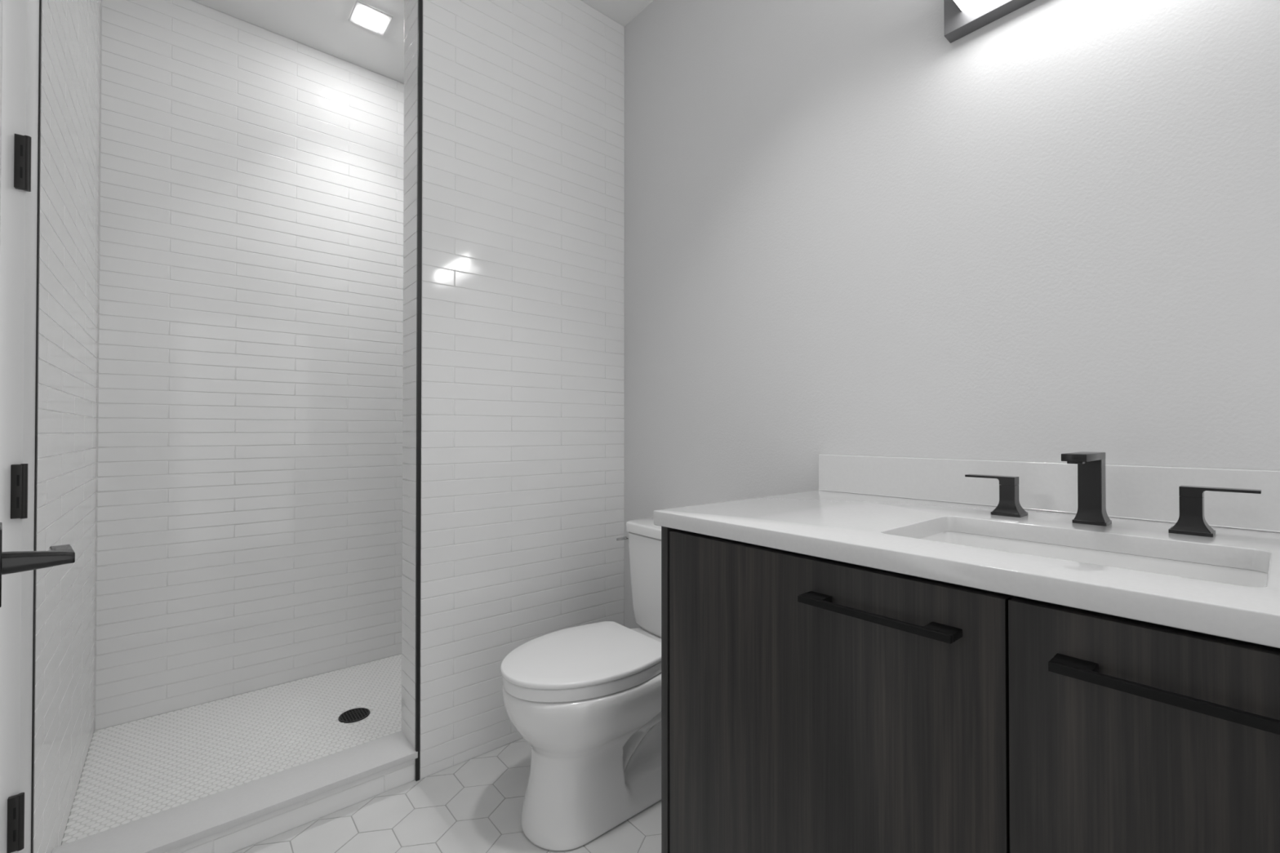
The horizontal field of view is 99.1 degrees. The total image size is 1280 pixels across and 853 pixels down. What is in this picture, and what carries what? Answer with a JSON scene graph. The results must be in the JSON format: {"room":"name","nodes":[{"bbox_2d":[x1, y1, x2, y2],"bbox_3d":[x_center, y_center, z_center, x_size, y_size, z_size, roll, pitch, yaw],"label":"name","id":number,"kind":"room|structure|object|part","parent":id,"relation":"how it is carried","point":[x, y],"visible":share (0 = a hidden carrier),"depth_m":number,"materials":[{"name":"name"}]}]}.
{"room":"bathroom","nodes":[
{"label":"bathroom","id":0,"kind":"room"},
{"bbox_2d":[33,0,100,852],"bbox_3d":[-1.646,-0.286,1.514,0.119,2.952,1.164,0,-1,-40],"label":"wall","id":1,"kind":"structure","parent":0,"point":[68,249],"depth_m":1.41,"materials":[{"name":"white tile"}]},
{"bbox_2d":[0,0,39,852],"bbox_3d":[-1.247,-0.280,1.039,0.120,2.732,0.076,0,-1,-40],"label":"door","id":2,"kind":"structure","parent":1,"relation":"attached to","point":[20,18],"depth_m":1.04,"materials":[{"name":"white paint"}]},
{"bbox_2d":[31,0,42,852],"bbox_3d":[-1.230,-0.279,1.111,0.006,2.732,0.010,0,-1,-40],"label":"trim","id":3,"kind":"structure","parent":1,"relation":"attached to","point":[40,1],"depth_m":1.11,"materials":[{"name":"black"}]},
{"bbox_2d":[0,0,75,852],"bbox_3d":[-0.885,0.015,0.761,0.819,2.122,0.093,0,-1,41],"label":"door","id":4,"kind":"structure","parent":1,"relation":"in","point":[14,562],"depth_m":1.02,"materials":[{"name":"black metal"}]},
{"bbox_3d":[-0.623,0.133,0.529,0.066,0.073,0.005,0,-1,41],"label":"handle","id":5,"kind":"part","parent":4,"relation":"part of","materials":[{"name":"black metal"}]},
{"bbox_3d":[-0.898,0.014,0.736,0.806,2.122,0.038,0,-1,41],"label":"panel","id":6,"kind":"part","parent":4,"relation":"part of","materials":[{"name":"white paint"}]},
{"bbox_3d":[-0.626,0.134,0.567,0.066,0.022,0.050,0,-1,41],"label":"lever","id":7,"kind":"part","parent":4,"relation":"part of","materials":[{"name":"black metal"}]},
{"bbox_2d":[61,653,401,845],"bbox_3d":[-1.034,1.112,2.111,1.608,0.088,0.823,0,-1,-40],"label":"floor","id":8,"kind":"structure","parent":0,"point":[133,771],"depth_m":1.84,"materials":[{"name":"white tile"}]},
{"bbox_2d":[337,707,369,723],"bbox_3d":[-1.055,1.066,2.014,0.105,0.003,0.105,0,-1,-40],"label":"shower drain","id":9,"kind":"object","parent":8,"relation":"on","point":[353,715],"visible":1,"depth_m":2.01,"materials":[{"name":"black metal"}]},
{"bbox_2d":[93,0,404,732],"bbox_3d":[-1.381,-0.277,2.445,1.725,2.952,0.120,0,-1,-40],"label":"wall","id":10,"kind":"structure","parent":0,"point":[249,507],"depth_m":2.18,"materials":[{"name":"white tile"}]},
{"bbox_2d":[191,0,653,83],"bbox_3d":[-0.320,-1.708,0.823,2.205,0.120,3.748,0,-1,-40],"label":"ceiling","id":11,"kind":"structure","parent":0,"point":[325,26],"depth_m":2.20,"materials":[{"name":"white paint"}]},
{"bbox_2d":[348,0,392,35],"bbox_3d":[-1.078,-1.631,2.183,0.132,0.010,0.132,0,-1,-40],"label":"recessed light","id":12,"kind":"object","parent":11,"relation":"in","point":[363,15],"visible":1,"depth_m":2.17,"materials":[{"name":"white paint"}]},
{"bbox_2d":[233,737,661,852],"bbox_3d":[0.210,1.131,0.541,1.725,0.100,2.914,0,-1,-40],"label":"floor","id":13,"kind":"structure","parent":0,"point":[474,805],"depth_m":1.50,"materials":[{"name":"grey tile"}]},
{"bbox_2d":[51,730,417,852],"bbox_3d":[-1.036,1.045,1.484,0.790,0.091,0.158,0,-1,-40],"label":"shower curb","id":14,"kind":"object","parent":13,"relation":"on","point":[235,819],"visible":1,"depth_m":1.47,"materials":[{"name":"white stone"}]},
{"bbox_2d":[500,517,661,850],"bbox_3d":[-0.070,0.710,1.640,0.728,0.763,0.420,0,-1,-40],"label":"toilet","id":15,"kind":"object","parent":13,"relation":"on","point":[585,700],"visible":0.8,"depth_m":1.45,"materials":[{"name":"white ceramic"}]},
{"bbox_3d":[-0.170,0.647,1.550,0.458,0.018,0.374,0,-1,-40],"label":"seat lid","id":16,"kind":"part","parent":15,"relation":"part of","materials":[{"name":"white plastic"}]},
{"bbox_3d":[-0.174,0.674,1.546,0.438,0.032,0.366,0,-1,-40],"label":"seat","id":17,"kind":"part","parent":15,"relation":"part of","materials":[{"name":"white plastic"}]},
{"bbox_3d":[-0.077,0.892,1.625,0.686,0.398,0.370,0,-1,-40],"label":"bowl","id":18,"kind":"part","parent":15,"relation":"part of","materials":[{"name":"white ceramic"}]},
{"bbox_3d":[-0.055,0.395,1.918,0.059,0.018,0.020,0,-1,-40],"label":"flush lever","id":19,"kind":"part","parent":15,"relation":"part of","materials":[{"name":"silver metal"}]},
{"bbox_3d":[0.137,0.347,1.811,0.195,0.034,0.410,0,-1,-40],"label":"tank lid","id":20,"kind":"part","parent":15,"relation":"part of","materials":[{"name":"white ceramic"}]},
{"bbox_3d":[0.138,0.531,1.810,0.184,0.328,0.400,0,-1,-40],"label":"tank","id":21,"kind":"part","parent":15,"relation":"part of","materials":[{"name":"white ceramic"}]},
{"bbox_2d":[661,526,1279,852],"bbox_3d":[0.661,0.642,0.836,0.656,0.884,1.228,0,-1,-40],"label":"vanity cabinet","id":22,"kind":"object","parent":13,"relation":"on","point":[810,704],"visible":0.94,"depth_m":0.71,"materials":[{"name":"black wood"}]},
{"bbox_3d":[0.286,0.647,1.310,0.619,0.884,0.018,0,-1,-40],"label":"panel","id":23,"kind":"part","parent":22,"relation":"part of","materials":[{"name":"grey"}]},
{"bbox_3d":[0.257,0.593,0.882,0.020,0.767,0.587,0,-1,-40],"label":"door","id":24,"kind":"part","parent":22,"relation":"part of","materials":[{"name":"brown wood"}]},
{"bbox_3d":[0.324,0.262,0.760,0.037,0.010,0.216,0,-1,-40],"label":"handle","id":25,"kind":"part","parent":22,"relation":"part of","materials":[{"name":"black metal"}]},
{"bbox_2d":[653,489,1279,648],"bbox_3d":[0.671,0.185,0.848,0.632,0.030,1.247,0,-1,-40],"label":"countertop","id":26,"kind":"structure","parent":22,"relation":"on","point":[882,532],"depth_m":0.79,"materials":[{"name":"white stone"}]},
{"bbox_2d":[920,531,1267,586],"bbox_3d":[0.621,0.275,0.809,0.323,0.150,0.454,0,-1,-40],"label":"sink","id":27,"kind":"object","parent":26,"relation":"in","point":[1237,576],"visible":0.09,"depth_m":0.87,"materials":[{"name":"white ceramic"}]},
{"bbox_2d":[964,451,1261,537],"bbox_3d":[0.763,0.108,0.936,0.149,0.126,0.398,0,-1,-40],"label":"faucet","id":28,"kind":"object","parent":26,"relation":"on","point":[1091,490],"visible":1,"depth_m":0.95,"materials":[{"name":"black metal"}]},
{"bbox_3d":[0.701,0.106,1.087,0.027,0.016,0.086,0,-1,-40],"label":"lever","id":29,"kind":"part","parent":28,"relation":"part of","materials":[{"name":"black metal"}]},
{"bbox_3d":[0.720,0.143,1.064,0.049,0.058,0.049,0,-1,-40],"label":"handle","id":30,"kind":"part","parent":28,"relation":"part of","materials":[{"name":"black metal"}]},
{"bbox_3d":[0.760,0.051,0.934,0.142,0.012,0.033,0,-1,-40],"label":"spout arm","id":31,"kind":"part","parent":28,"relation":"part of","materials":[{"name":"black metal"}]},
{"bbox_3d":[0.802,0.109,0.968,0.047,0.124,0.047,0,-1,-40],"label":"spout","id":32,"kind":"part","parent":28,"relation":"part of","materials":[{"name":"black metal"}]},
{"bbox_3d":[0.882,0.141,0.871,0.049,0.058,0.049,0,-1,-40],"label":"handle","id":33,"kind":"part","parent":28,"relation":"part of","materials":[{"name":"black metal"}]},
{"bbox_3d":[0.901,0.104,0.849,0.027,0.016,0.086,0,-1,-40],"label":"lever","id":34,"kind":"part","parent":28,"relation":"part of","materials":[{"name":"black metal"}]},
{"bbox_3d":[0.637,0.589,0.430,0.020,0.767,0.588,0,-1,-40],"label":"door","id":35,"kind":"part","parent":22,"relation":"part of","materials":[{"name":"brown wood"}]},
{"bbox_3d":[0.526,0.260,0.520,0.037,0.010,0.216,0,-1,-40],"label":"handle","id":36,"kind":"part","parent":22,"relation":"part of","materials":[{"name":"black metal"}]},
{"bbox_2d":[401,0,624,779],"bbox_3d":[-0.425,-0.221,2.013,0.818,2.832,0.153,0,-1,-40],"label":"wall partition","id":37,"kind":"structure","parent":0,"point":[522,301],"depth_m":1.88,"materials":[{"name":"white tile"}]},
{"bbox_2d":[414,0,422,781],"bbox_3d":[-0.688,-0.274,1.698,0.011,2.732,0.012,0,-1,-40],"label":"trim","id":38,"kind":"structure","parent":37,"relation":"attached to","point":[419,292],"depth_m":1.69,"materials":[{"name":"black metal"}]},
{"bbox_2d":[624,0,1279,628],"bbox_3d":[0.538,-0.285,1.597,0.120,2.952,3.848,0,-1,-40],"label":"wall","id":39,"kind":"structure","parent":0,"point":[1049,229],"depth_m":1.30,"materials":[{"name":"white paint"}]},
{"bbox_2d":[943,0,1035,43],"bbox_3d":[0.863,-0.967,1.021,0.130,0.130,0.571,0,-1,-40],"label":"vanity light","id":40,"kind":"object","parent":39,"relation":"attached to","point":[962,18],"visible":1,"depth_m":1.21,"materials":[{"name":"grey metal"}]},
{"bbox_2d":[954,0,981,10],"bbox_3d":[0.851,-0.967,1.010,0.098,0.058,0.497,0,-1,-40],"label":"diffuser","id":41,"kind":"object","parent":40,"relation":"attached to","point":[959,5],"depth_m":1.21,"materials":[{"name":"white plastic"}]},
{"bbox_2d":[818,454,1279,532],"bbox_3d":[0.905,0.123,1.046,0.021,0.098,1.247,0,-1,-40],"label":"backsplash","id":42,"kind":"structure","parent":39,"relation":"attached to","point":[1151,493],"depth_m":1.10,"materials":[{"name":"white stone"}]}
]}

